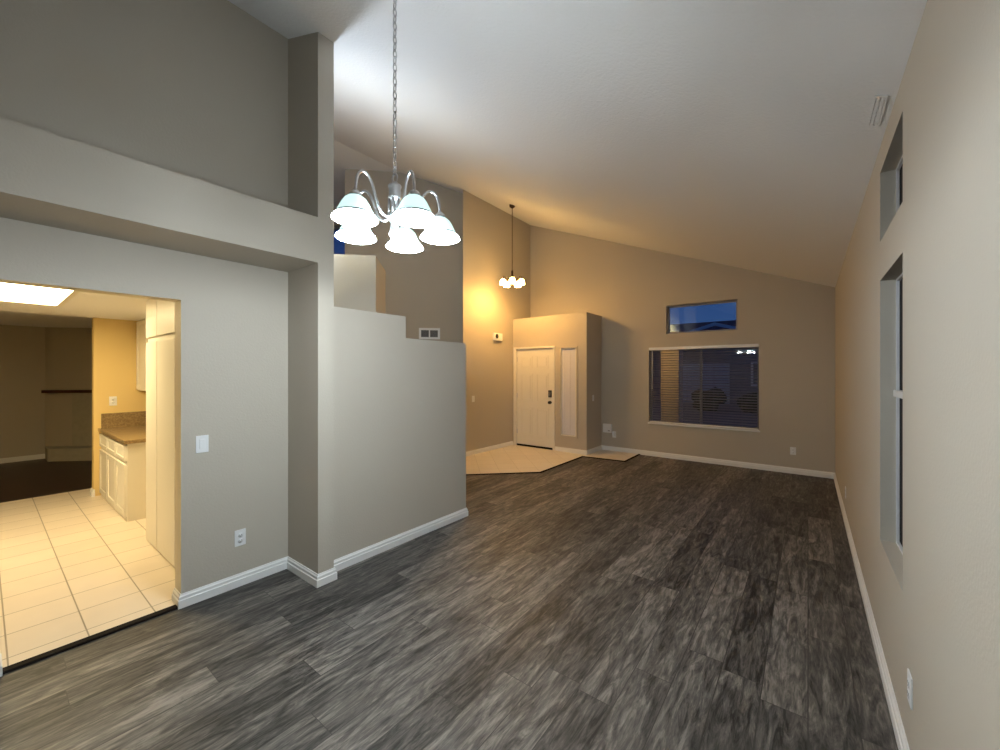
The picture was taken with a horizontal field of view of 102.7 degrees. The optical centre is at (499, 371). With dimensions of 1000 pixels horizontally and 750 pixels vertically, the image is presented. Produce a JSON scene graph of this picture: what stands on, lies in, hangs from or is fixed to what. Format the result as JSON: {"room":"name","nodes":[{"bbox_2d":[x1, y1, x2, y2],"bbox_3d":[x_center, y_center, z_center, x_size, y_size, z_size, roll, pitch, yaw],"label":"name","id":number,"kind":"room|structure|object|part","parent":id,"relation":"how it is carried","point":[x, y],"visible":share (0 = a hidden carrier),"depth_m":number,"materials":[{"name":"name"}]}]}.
{"room":"empty living room","nodes":[
{"label":"empty living room","id":0,"kind":"room"},
{"bbox_2d":[0,325,44,457],"bbox_3d":[-8.834,0.290,6.247,0.120,2.500,4.080,0,0,38],"label":"wall","id":1,"kind":"structure","parent":0,"point":[22,348],"depth_m":6.91,"materials":[{"name":"beige paint"}]},
{"bbox_2d":[0,454,44,463],"bbox_3d":[-9.053,1.496,5.848,0.018,0.088,3.180,0,0,38],"label":"baseboard","id":2,"kind":"structure","parent":1,"relation":"attached to","point":[38,456],"depth_m":6.90,"materials":[{"name":"white wood"}]},
{"bbox_2d":[0,311,91,327],"bbox_3d":[-7.300,-0.843,5.066,3.750,0.095,4.080,0,0,38],"label":"ceiling","id":3,"kind":"structure","parent":0,"point":[6,317],"depth_m":6.17,"materials":[{"name":"white"}]},
{"bbox_2d":[0,292,148,320],"bbox_3d":[-4.381,-0.780,2.818,3.620,0.220,4.080,0,0,38],"label":"ceiling","id":4,"kind":"structure","parent":0,"point":[84,304],"depth_m":4.16,"materials":[{"name":"white paint"}]},
{"bbox_2d":[0,283,79,306],"bbox_3d":[-4.096,-0.694,3.375,1.290,0.072,0.650,0,0,38],"label":"ceiling light","id":5,"kind":"object","parent":4,"relation":"attached to","point":[15,293],"visible":0.61,"depth_m":3.52,"materials":[{"name":"white plastic"}]},
{"bbox_2d":[92,318,145,495],"bbox_3d":[-4.827,0.435,5.263,0.130,2.210,0.750,0,0,38],"label":"wall","id":6,"kind":"structure","parent":0,"point":[113,340],"depth_m":5.04,"materials":[{"name":"brown paint"}]},
{"bbox_2d":[90,488,94,496],"bbox_3d":[-5.051,1.490,4.957,0.148,0.088,0.028,0,0,38],"label":"baseboard","id":7,"kind":"structure","parent":6,"relation":"attached to","point":[92,491],"depth_m":4.92,"materials":[{"name":"white wood"}]},
{"bbox_2d":[109,396,116,405],"bbox_3d":[-4.895,0.367,5.060,0.009,0.116,0.072,0,0,38],"label":"outlet","id":8,"kind":"object","parent":6,"relation":"attached to","point":[113,399],"visible":1,"depth_m":5.06,"materials":[{"name":"white plastic"}]},
{"bbox_2d":[101,411,145,427],"bbox_3d":[-4.168,0.609,4.793,1.484,0.179,0.680,0,0,38],"label":"backsplash","id":9,"kind":"structure","parent":6,"relation":"attached to","point":[108,420],"depth_m":5.12,"materials":[{"name":"stone"}]},
{"bbox_2d":[0,0,287,593],"bbox_3d":[-3.035,-0.569,1.492,0.130,4.218,4.660,0,0,38],"label":"wall","id":10,"kind":"structure","parent":0,"point":[197,89],"depth_m":2.68,"materials":[{"name":"paint"}]},
{"bbox_2d":[0,653,2,676],"bbox_3d":[-3.514,1.496,0.855,0.148,0.088,3.068,0,0,38],"label":"baseboard","id":11,"kind":"structure","parent":10,"relation":"attached to","point":[1,666],"depth_m":2.02,"materials":[{"name":"white wood"}]},
{"bbox_2d":[3,604,177,673],"bbox_3d":[-2.330,1.533,2.330,0.045,0.014,0.746,0,0,38],"label":"trim","id":12,"kind":"structure","parent":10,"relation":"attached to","point":[88,639],"depth_m":2.27,"materials":[{"name":"black"}]},
{"bbox_2d":[0,117,317,271],"bbox_3d":[-2.857,-0.950,1.240,0.460,0.325,4.480,0,0,38],"label":"wall ledge","id":13,"kind":"object","parent":10,"relation":"attached to","point":[47,178],"visible":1,"depth_m":2.15,"materials":[{"name":"paint"}]},
{"bbox_2d":[196,435,208,452],"bbox_3d":[-2.013,0.487,2.705,0.010,0.116,0.072,0,0,38],"label":"light switch","id":14,"kind":"object","parent":10,"relation":"attached to","point":[202,442],"visible":1,"depth_m":2.70,"materials":[{"name":"white plastic"}]},
{"bbox_2d":[234,528,245,546],"bbox_3d":[-1.874,1.195,2.886,0.009,0.116,0.072,0,0,38],"label":"outlet","id":15,"kind":"object","parent":10,"relation":"attached to","point":[239,535],"visible":1,"depth_m":2.88,"materials":[{"name":"white plastic"}]},
{"bbox_2d":[288,32,333,573],"bbox_3d":[-1.453,-0.543,3.063,0.460,4.166,0.120,0,0,38],"label":"wall pillar","id":16,"kind":"structure","parent":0,"point":[310,56],"depth_m":2.95,"materials":[{"name":"paint"}]},
{"bbox_2d":[334,207,341,227],"bbox_3d":[-3.309,-1.090,8.815,2.600,5.260,0.130,0,0,38],"label":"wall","id":17,"kind":"structure","parent":0,"point":[336,224],"depth_m":9.05,"materials":[{"name":"paint"}]},
{"bbox_2d":[334,254,384,313],"bbox_3d":[-1.522,0.212,4.088,0.594,2.655,0.594,0,0,-7],"label":"wall","id":18,"kind":"structure","parent":0,"point":[359,280],"depth_m":3.81,"materials":[{"name":"paint"}]},
{"bbox_2d":[334,307,465,559],"bbox_3d":[-0.894,0.517,3.699,0.130,2.045,1.570,0,0,38],"label":"wall partition","id":19,"kind":"structure","parent":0,"point":[400,401],"depth_m":3.52,"materials":[{"name":"paint"}]},
{"bbox_2d":[172,508,467,609],"bbox_3d":[-1.146,1.496,3.355,2.453,0.088,0.506,0,0,-44],"label":"baseboard","id":20,"kind":"structure","parent":19,"relation":"attached to","point":[199,594],"depth_m":3.02,"materials":[{"name":"white wood"}]},
{"bbox_2d":[345,169,462,342],"bbox_3d":[-1.714,-1.090,7.537,2.291,5.260,0.130,0,0,-7],"label":"wall","id":21,"kind":"structure","parent":0,"point":[425,287],"depth_m":7.50,"materials":[{"name":"paint"}]},
{"bbox_2d":[419,328,439,338],"bbox_3d":[-1.325,-0.720,7.516,0.390,0.210,0.012,0,0,-7],"label":"air vent","id":22,"kind":"object","parent":21,"relation":"in","point":[424,333],"visible":0.98,"depth_m":7.51,"materials":[{"name":"white plastic"}]},
{"bbox_2d":[0,445,897,749],"bbox_3d":[-2.757,1.596,4.975,11.360,0.128,10.820,0,0,38],"label":"floor","id":23,"kind":"structure","parent":0,"point":[642,602],"depth_m":2.39,"materials":[{"name":"wood"}]},
{"bbox_2d":[41,327,91,461],"bbox_3d":[-7.339,0.371,7.071,1.238,2.330,0.950,0,0,38],"label":"fireplace","id":24,"kind":"object","parent":23,"relation":"on","point":[68,351],"visible":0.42,"depth_m":7.15,"materials":[{"name":"beige paint"}]},
{"bbox_2d":[99,433,145,521],"bbox_3d":[-4.186,1.134,4.792,1.450,0.800,0.693,0,0,38],"label":"base cabinet","id":25,"kind":"object","parent":23,"relation":"on","point":[122,467],"visible":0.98,"depth_m":4.19,"materials":[{"name":"beige paint"}]},
{"bbox_3d":[-4.769,0.837,4.816,0.453,0.155,0.018,0,0,38],"label":"drawer","id":26,"kind":"part","parent":25,"relation":"part of","materials":[{"name":"beige paint"}]},
{"bbox_3d":[-4.769,1.219,4.816,0.453,0.530,0.018,0,0,38],"label":"door","id":27,"kind":"part","parent":25,"relation":"part of","materials":[{"name":"beige paint"}]},
{"bbox_3d":[-4.391,0.837,4.525,0.453,0.155,0.018,0,0,38],"label":"drawer","id":28,"kind":"part","parent":25,"relation":"part of","materials":[{"name":"beige paint"}]},
{"bbox_3d":[-4.391,1.219,4.525,0.453,0.530,0.018,0,0,38],"label":"door","id":29,"kind":"part","parent":25,"relation":"part of","materials":[{"name":"beige paint"}]},
{"bbox_3d":[-4.014,0.837,4.234,0.453,0.155,0.018,0,0,38],"label":"drawer","id":30,"kind":"part","parent":25,"relation":"part of","materials":[{"name":"beige paint"}]},
{"bbox_3d":[-4.014,1.219,4.234,0.453,0.530,0.018,0,0,38],"label":"door","id":31,"kind":"part","parent":25,"relation":"part of","materials":[{"name":"beige paint"}]},
{"bbox_2d":[98,411,145,443],"bbox_3d":[-4.177,0.626,4.782,1.484,0.215,0.710,0,0,38],"label":"countertop","id":32,"kind":"structure","parent":25,"relation":"on","point":[124,427],"depth_m":4.99,"materials":[{"name":"stone"}]},
{"bbox_2d":[146,299,174,567],"bbox_3d":[-2.473,0.434,3.492,1.400,2.200,0.675,0,0,38],"label":"pantry cabinet","id":33,"kind":"object","parent":23,"relation":"on","point":[160,315],"visible":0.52,"depth_m":3.35,"materials":[{"name":"beige paint"}]},
{"bbox_3d":[-3.082,-0.478,3.546,0.360,0.335,0.019,0,0,38],"label":"door","id":34,"kind":"part","parent":33,"relation":"part of","materials":[{"name":"beige paint"}]},
{"bbox_3d":[-3.082,0.628,3.546,0.360,1.788,0.019,0,0,38],"label":"door","id":35,"kind":"part","parent":33,"relation":"part of","materials":[{"name":"beige paint"}]},
{"bbox_3d":[-2.725,-0.478,3.272,0.511,0.335,0.019,0,0,38],"label":"door","id":36,"kind":"part","parent":33,"relation":"part of","materials":[{"name":"beige paint"}]},
{"bbox_3d":[-2.725,0.628,3.272,0.511,1.788,0.019,0,0,38],"label":"door","id":37,"kind":"part","parent":33,"relation":"part of","materials":[{"name":"beige paint"}]},
{"bbox_2d":[463,190,529,451],"bbox_3d":[-0.052,-0.904,8.136,0.150,4.889,2.210,0,0,38],"label":"wall","id":38,"kind":"structure","parent":0,"point":[489,307],"depth_m":7.81,"materials":[{"name":"paint"}]},
{"bbox_2d":[466,441,513,455],"bbox_3d":[-0.190,1.496,7.819,0.018,0.088,1.539,0,0,38],"label":"baseboard","id":39,"kind":"structure","parent":38,"relation":"attached to","point":[468,453],"depth_m":7.78,"materials":[{"name":"white wood"}]},
{"bbox_2d":[493,333,502,340],"bbox_3d":[-0.040,-0.700,7.982,0.056,0.150,0.260,0,0,38],"label":"door chime","id":40,"kind":"object","parent":38,"relation":"attached to","point":[496,336],"visible":1,"depth_m":7.95,"materials":[{"name":"white plastic"}]},
{"bbox_2d":[513,312,600,449],"bbox_3d":[1.143,0.215,8.188,1.680,2.650,0.670,0,0,38],"label":"wall","id":41,"kind":"structure","parent":0,"point":[582,330],"depth_m":7.72,"materials":[{"name":"paint"}]},
{"bbox_2d":[514,346,554,449],"bbox_3d":[0.703,0.509,8.146,0.985,2.045,0.154,0,0,38],"label":"door","id":42,"kind":"structure","parent":41,"relation":"attached to","point":[534,367],"depth_m":8.14,"materials":[{"name":"beige paint"}]},
{"bbox_2d":[559,346,577,438],"bbox_3d":[1.317,0.382,7.656,0.400,1.753,0.062,0,0,38],"label":"window","id":43,"kind":"structure","parent":41,"relation":"attached to","point":[568,355],"depth_m":7.66,"materials":[{"name":"paint"}]},
{"bbox_3d":[1.320,0.383,7.661,0.298,1.647,0.007,0,0,38],"label":"shade panel","id":44,"kind":"part","parent":43,"relation":"part of","materials":[{"name":"white fabric"}]},
{"bbox_2d":[228,0,926,286],"bbox_3d":[-2.123,-2.521,4.487,9.760,2.720,10.820,0,0,38],"label":"ceiling","id":45,"kind":"structure","parent":0,"point":[735,133],"depth_m":2.71,"materials":[{"name":"white paint"}]},
{"bbox_2d":[331,0,459,252],"bbox_3d":[-0.482,-1.258,1.786,0.572,1.373,0.559,0,0,38],"label":"chandelier","id":46,"kind":"object","parent":45,"relation":"hanging from","point":[355,215],"visible":1,"depth_m":1.78,"materials":[{"name":"silver metal"}]},
{"bbox_3d":[-0.591,-0.680,1.633,0.154,0.075,0.154,0,0,38],"label":"lamp shade","id":47,"kind":"part","parent":46,"relation":"part of","materials":[{"name":"white glass"}]},
{"bbox_3d":[-0.591,-0.665,1.633,0.056,0.082,0.055,0,0,38],"label":"bulb","id":48,"kind":"part","parent":46,"relation":"part of","materials":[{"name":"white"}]},
{"bbox_3d":[-0.670,-0.680,1.861,0.154,0.075,0.154,0,0,38],"label":"lamp shade","id":49,"kind":"part","parent":46,"relation":"part of","materials":[{"name":"white glass"}]},
{"bbox_3d":[-0.670,-0.665,1.861,0.056,0.082,0.055,0,0,38],"label":"bulb","id":50,"kind":"part","parent":46,"relation":"part of","materials":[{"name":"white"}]},
{"bbox_3d":[-0.541,-0.762,1.704,0.012,0.160,0.185,0,0,35],"label":"arm","id":51,"kind":"part","parent":46,"relation":"part of","materials":[{"name":"silver metal"}]},
{"bbox_3d":[-0.587,-0.762,1.836,0.185,0.160,0.012,0,0,17],"label":"arm","id":52,"kind":"part","parent":46,"relation":"part of","materials":[{"name":"silver metal"}]},
{"bbox_3d":[-0.474,-1.386,1.801,0.017,1.002,0.017,0,0,-7],"label":"chain","id":53,"kind":"part","parent":46,"relation":"part of","materials":[{"name":"silver metal"}]},
{"bbox_3d":[-0.477,-0.665,2.006,0.056,0.082,0.055,0,0,38],"label":"bulb","id":54,"kind":"part","parent":46,"relation":"part of","materials":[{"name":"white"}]},
{"bbox_3d":[-0.477,-0.680,2.006,0.154,0.075,0.154,0,0,38],"label":"lamp shade","id":55,"kind":"part","parent":46,"relation":"part of","materials":[{"name":"white glass"}]},
{"bbox_3d":[-0.402,-0.762,1.706,0.012,0.160,0.185,0,0,-37],"label":"arm","id":56,"kind":"part","parent":46,"relation":"part of","materials":[{"name":"silver metal"}]},
{"bbox_3d":[-0.350,-0.680,1.637,0.154,0.075,0.154,0,0,38],"label":"lamp shade","id":57,"kind":"part","parent":46,"relation":"part of","materials":[{"name":"white glass"}]},
{"bbox_3d":[-0.350,-0.665,1.637,0.056,0.082,0.055,0,0,38],"label":"bulb","id":58,"kind":"part","parent":46,"relation":"part of","materials":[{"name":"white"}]},
{"bbox_3d":[-0.362,-0.762,1.839,0.185,0.160,0.012,0,0,-19],"label":"arm","id":59,"kind":"part","parent":46,"relation":"part of","materials":[{"name":"silver metal"}]},
{"bbox_3d":[-0.280,-0.680,1.868,0.154,0.075,0.154,0,0,38],"label":"lamp shade","id":60,"kind":"part","parent":46,"relation":"part of","materials":[{"name":"white glass"}]},
{"bbox_3d":[-0.280,-0.665,1.868,0.056,0.082,0.055,0,0,38],"label":"bulb","id":61,"kind":"part","parent":46,"relation":"part of","materials":[{"name":"white glass"}]},
{"bbox_2d":[500,204,524,287],"bbox_3d":[0.232,-2.294,7.250,0.453,1.487,0.437,0,0,38],"label":"chandelier","id":62,"kind":"object","parent":45,"relation":"hanging from","point":[506,283],"visible":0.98,"depth_m":7.22,"materials":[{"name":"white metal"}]},
{"bbox_3d":[0.054,-1.620,7.189,0.120,0.100,0.120,0,0,38],"label":"lamp shade","id":63,"kind":"part","parent":62,"relation":"part of","materials":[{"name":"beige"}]},
{"bbox_3d":[0.216,-1.620,7.063,0.120,0.100,0.120,0,0,38],"label":"lamp shade","id":64,"kind":"part","parent":62,"relation":"part of","materials":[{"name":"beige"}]},
{"bbox_3d":[0.222,-2.410,7.238,0.017,1.132,0.017,0,0,-7],"label":"chain","id":65,"kind":"part","parent":62,"relation":"part of","materials":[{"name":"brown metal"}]},
{"bbox_3d":[0.386,-1.620,7.178,0.120,0.100,0.120,0,0,38],"label":"lamp shade","id":66,"kind":"part","parent":62,"relation":"part of","materials":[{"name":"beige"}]},
{"bbox_2d":[867,95,888,126],"bbox_3d":[1.793,-1.236,1.901,0.047,0.023,0.280,0,0,38],"label":"ceiling vent","id":67,"kind":"object","parent":45,"relation":"in","point":[873,115],"visible":1,"depth_m":1.89,"materials":[{"name":"white metal"}]},
{"bbox_2d":[584,449,636,460],"bbox_3d":[2.054,1.536,7.380,0.750,0.008,0.840,0,0,38],"label":"floor","id":68,"kind":"structure","parent":0,"point":[607,454],"depth_m":7.34,"materials":[{"name":"beige tile"}]},
{"bbox_2d":[530,225,834,472],"bbox_3d":[2.744,-0.904,7.473,5.390,4.889,0.150,0,0,38],"label":"wall","id":69,"kind":"structure","parent":0,"point":[632,289],"depth_m":6.91,"materials":[{"name":"paint"}]},
{"bbox_2d":[466,454,639,474],"bbox_3d":[0.513,1.534,6.445,4.659,0.012,0.720,0,0,-24],"label":"trim","id":70,"kind":"structure","parent":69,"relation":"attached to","point":[637,454],"depth_m":6.41,"materials":[{"name":"black"}]},
{"bbox_2d":[603,423,611,432],"bbox_3d":[2.104,1.100,7.830,0.170,0.170,0.062,0,0,38],"label":"plug","id":71,"kind":"object","parent":69,"relation":"attached to","point":[607,428],"visible":1,"depth_m":7.80,"materials":[{"name":"white plastic"}]},
{"bbox_2d":[555,445,833,478],"bbox_3d":[2.950,1.496,6.785,4.225,0.088,0.688,0,0,38],"label":"baseboard","id":72,"kind":"structure","parent":69,"relation":"attached to","point":[799,471],"depth_m":6.75,"materials":[{"name":"white wood"}]},
{"bbox_2d":[668,300,736,333],"bbox_3d":[3.497,-0.936,6.943,1.110,0.508,0.050,0,0,38],"label":"window","id":73,"kind":"structure","parent":69,"relation":"in","point":[730,301],"depth_m":6.94,"materials":[{"name":"grey"}]},
{"bbox_2d":[648,347,759,431],"bbox_3d":[3.459,0.251,6.902,1.740,1.402,0.162,0,0,38],"label":"window","id":74,"kind":"structure","parent":69,"relation":"in","point":[701,350],"depth_m":6.92,"materials":[{"name":"grey"}]},
{"bbox_2d":[649,344,758,429],"bbox_3d":[3.437,0.235,6.873,1.702,1.366,0.080,0,0,38],"label":"window blind","id":75,"kind":"object","parent":74,"relation":"attached to","point":[737,346],"visible":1,"depth_m":6.81,"materials":[{"name":"white"}]},
{"bbox_3d":[3.437,-0.423,6.873,1.702,0.050,0.075,0,0,38],"label":"head rail","id":76,"kind":"part","parent":75,"relation":"part of","materials":[{"name":"white plastic"}]},
{"bbox_3d":[3.445,0.909,6.883,1.690,0.018,0.050,0,0,38],"label":"rail","id":77,"kind":"part","parent":75,"relation":"part of","materials":[{"name":"white plastic"}]},
{"bbox_3d":[3.444,0.939,6.882,1.740,0.026,0.112,0,0,38],"label":"sill","id":78,"kind":"part","parent":74,"relation":"part of","materials":[{"name":"white wood"}]},
{"bbox_2d":[790,447,795,454],"bbox_3d":[4.443,1.198,6.065,0.072,0.116,0.009,0,0,38],"label":"outlet","id":79,"kind":"object","parent":69,"relation":"attached to","point":[792,449],"visible":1,"depth_m":6.06,"materials":[{"name":"white plastic"}]},
{"bbox_2d":[835,0,999,749],"bbox_3d":[1.684,0.160,1.556,0.150,2.760,10.820,0,0,38],"label":"wall","id":80,"kind":"structure","parent":0,"point":[935,605],"depth_m":1.23,"materials":[{"name":"paint"}]},
{"bbox_2d":[834,473,909,749],"bbox_3d":[1.611,1.496,1.599,0.018,0.088,10.501,0,0,38],"label":"baseboard","id":81,"kind":"structure","parent":80,"relation":"attached to","point":[902,743],"depth_m":2.14,"materials":[{"name":"white wood"}]},
{"bbox_2d":[893,272,902,554],"bbox_3d":[1.928,0.207,1.863,0.062,1.405,0.655,0,0,38],"label":"window","id":82,"kind":"structure","parent":80,"relation":"in","point":[898,393],"depth_m":2.12,"materials":[{"name":"white plastic"}]},
{"bbox_3d":[1.926,0.113,1.865,0.057,0.035,0.631,0,0,38],"label":"meeting rail","id":83,"kind":"part","parent":82,"relation":"part of","materials":[{"name":"white plastic"}]},
{"bbox_2d":[896,155,902,212],"bbox_3d":[1.933,-0.892,1.859,0.050,0.375,0.655,0,0,38],"label":"window","id":84,"kind":"structure","parent":80,"relation":"in","point":[899,170],"depth_m":2.12,"materials":[{"name":"white plastic"}]},
{"bbox_2d":[907,668,912,709],"bbox_3d":[1.558,1.205,1.522,0.009,0.116,0.072,0,0,38],"label":"outlet","id":85,"kind":"object","parent":80,"relation":"attached to","point":[909,677],"visible":1,"depth_m":1.51,"materials":[{"name":"white plastic"}]},
{"bbox_3d":[-4.663,-0.569,5.648,7.520,4.218,0.060,0,0,38],"label":"wall","id":86,"kind":"structure","parent":0,"visible":0},
{"bbox_2d":[136,319,148,390],"bbox_3d":[-4.047,-0.213,4.907,1.530,0.906,0.353,0,0,38],"label":"upper cabinet","id":87,"kind":"object","parent":86,"relation":"attached to","point":[141,340],"visible":0.21,"depth_m":5.09,"materials":[{"name":"beige paint"}]},
{"label":"outside","id":88,"kind":"structure","parent":0,"visible":0},
{"bbox_2d":[653,402,756,426],"bbox_3d":[29.794,1.840,38.693,120.000,0.200,82.330,0,0,38],"label":"ground","id":89,"kind":"structure","parent":88,"point":[653,402],"depth_m":16.00,"materials":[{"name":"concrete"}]},
{"bbox_2d":[661,331,682,421],"bbox_3d":[3.668,0.440,8.534,0.420,2.600,0.420,0,0,38],"label":"porch column","id":90,"kind":"structure","parent":89,"relation":"on","point":[665,351],"depth_m":8.39,"materials":[{"name":"beige paint"}]},
{"bbox_2d":[653,320,756,403],"bbox_3d":[12.588,-0.735,26.183,29.400,4.950,8.550,0,0,38],"label":"house","id":91,"kind":"structure","parent":89,"relation":"on","point":[717,325],"depth_m":22.25,"materials":[{"name":"grey"}]},
{"bbox_3d":[11.595,-2.310,21.615,3.800,0.740,0.100,0,0,38],"label":"gable trim","id":92,"kind":"part","parent":91,"relation":"part of","materials":[{"name":"white"}]},
{"bbox_2d":[691,387,726,410],"bbox_3d":[9.296,1.269,18.013,1.604,1.216,1.373,0,0,-37],"label":"shrub","id":93,"kind":"object","parent":89,"relation":"on","point":[714,387],"visible":0.45,"depth_m":17.58,"materials":[{"name":"green plant"}]},
{"bbox_2d":[736,393,756,412],"bbox_3d":[10.990,1.348,17.343,1.108,1.015,1.389,0,0,-24],"label":"shrub","id":94,"kind":"object","parent":89,"relation":"on","point":[747,393],"visible":0.43,"depth_m":17.05,"materials":[{"name":"green plant"}]}
]}

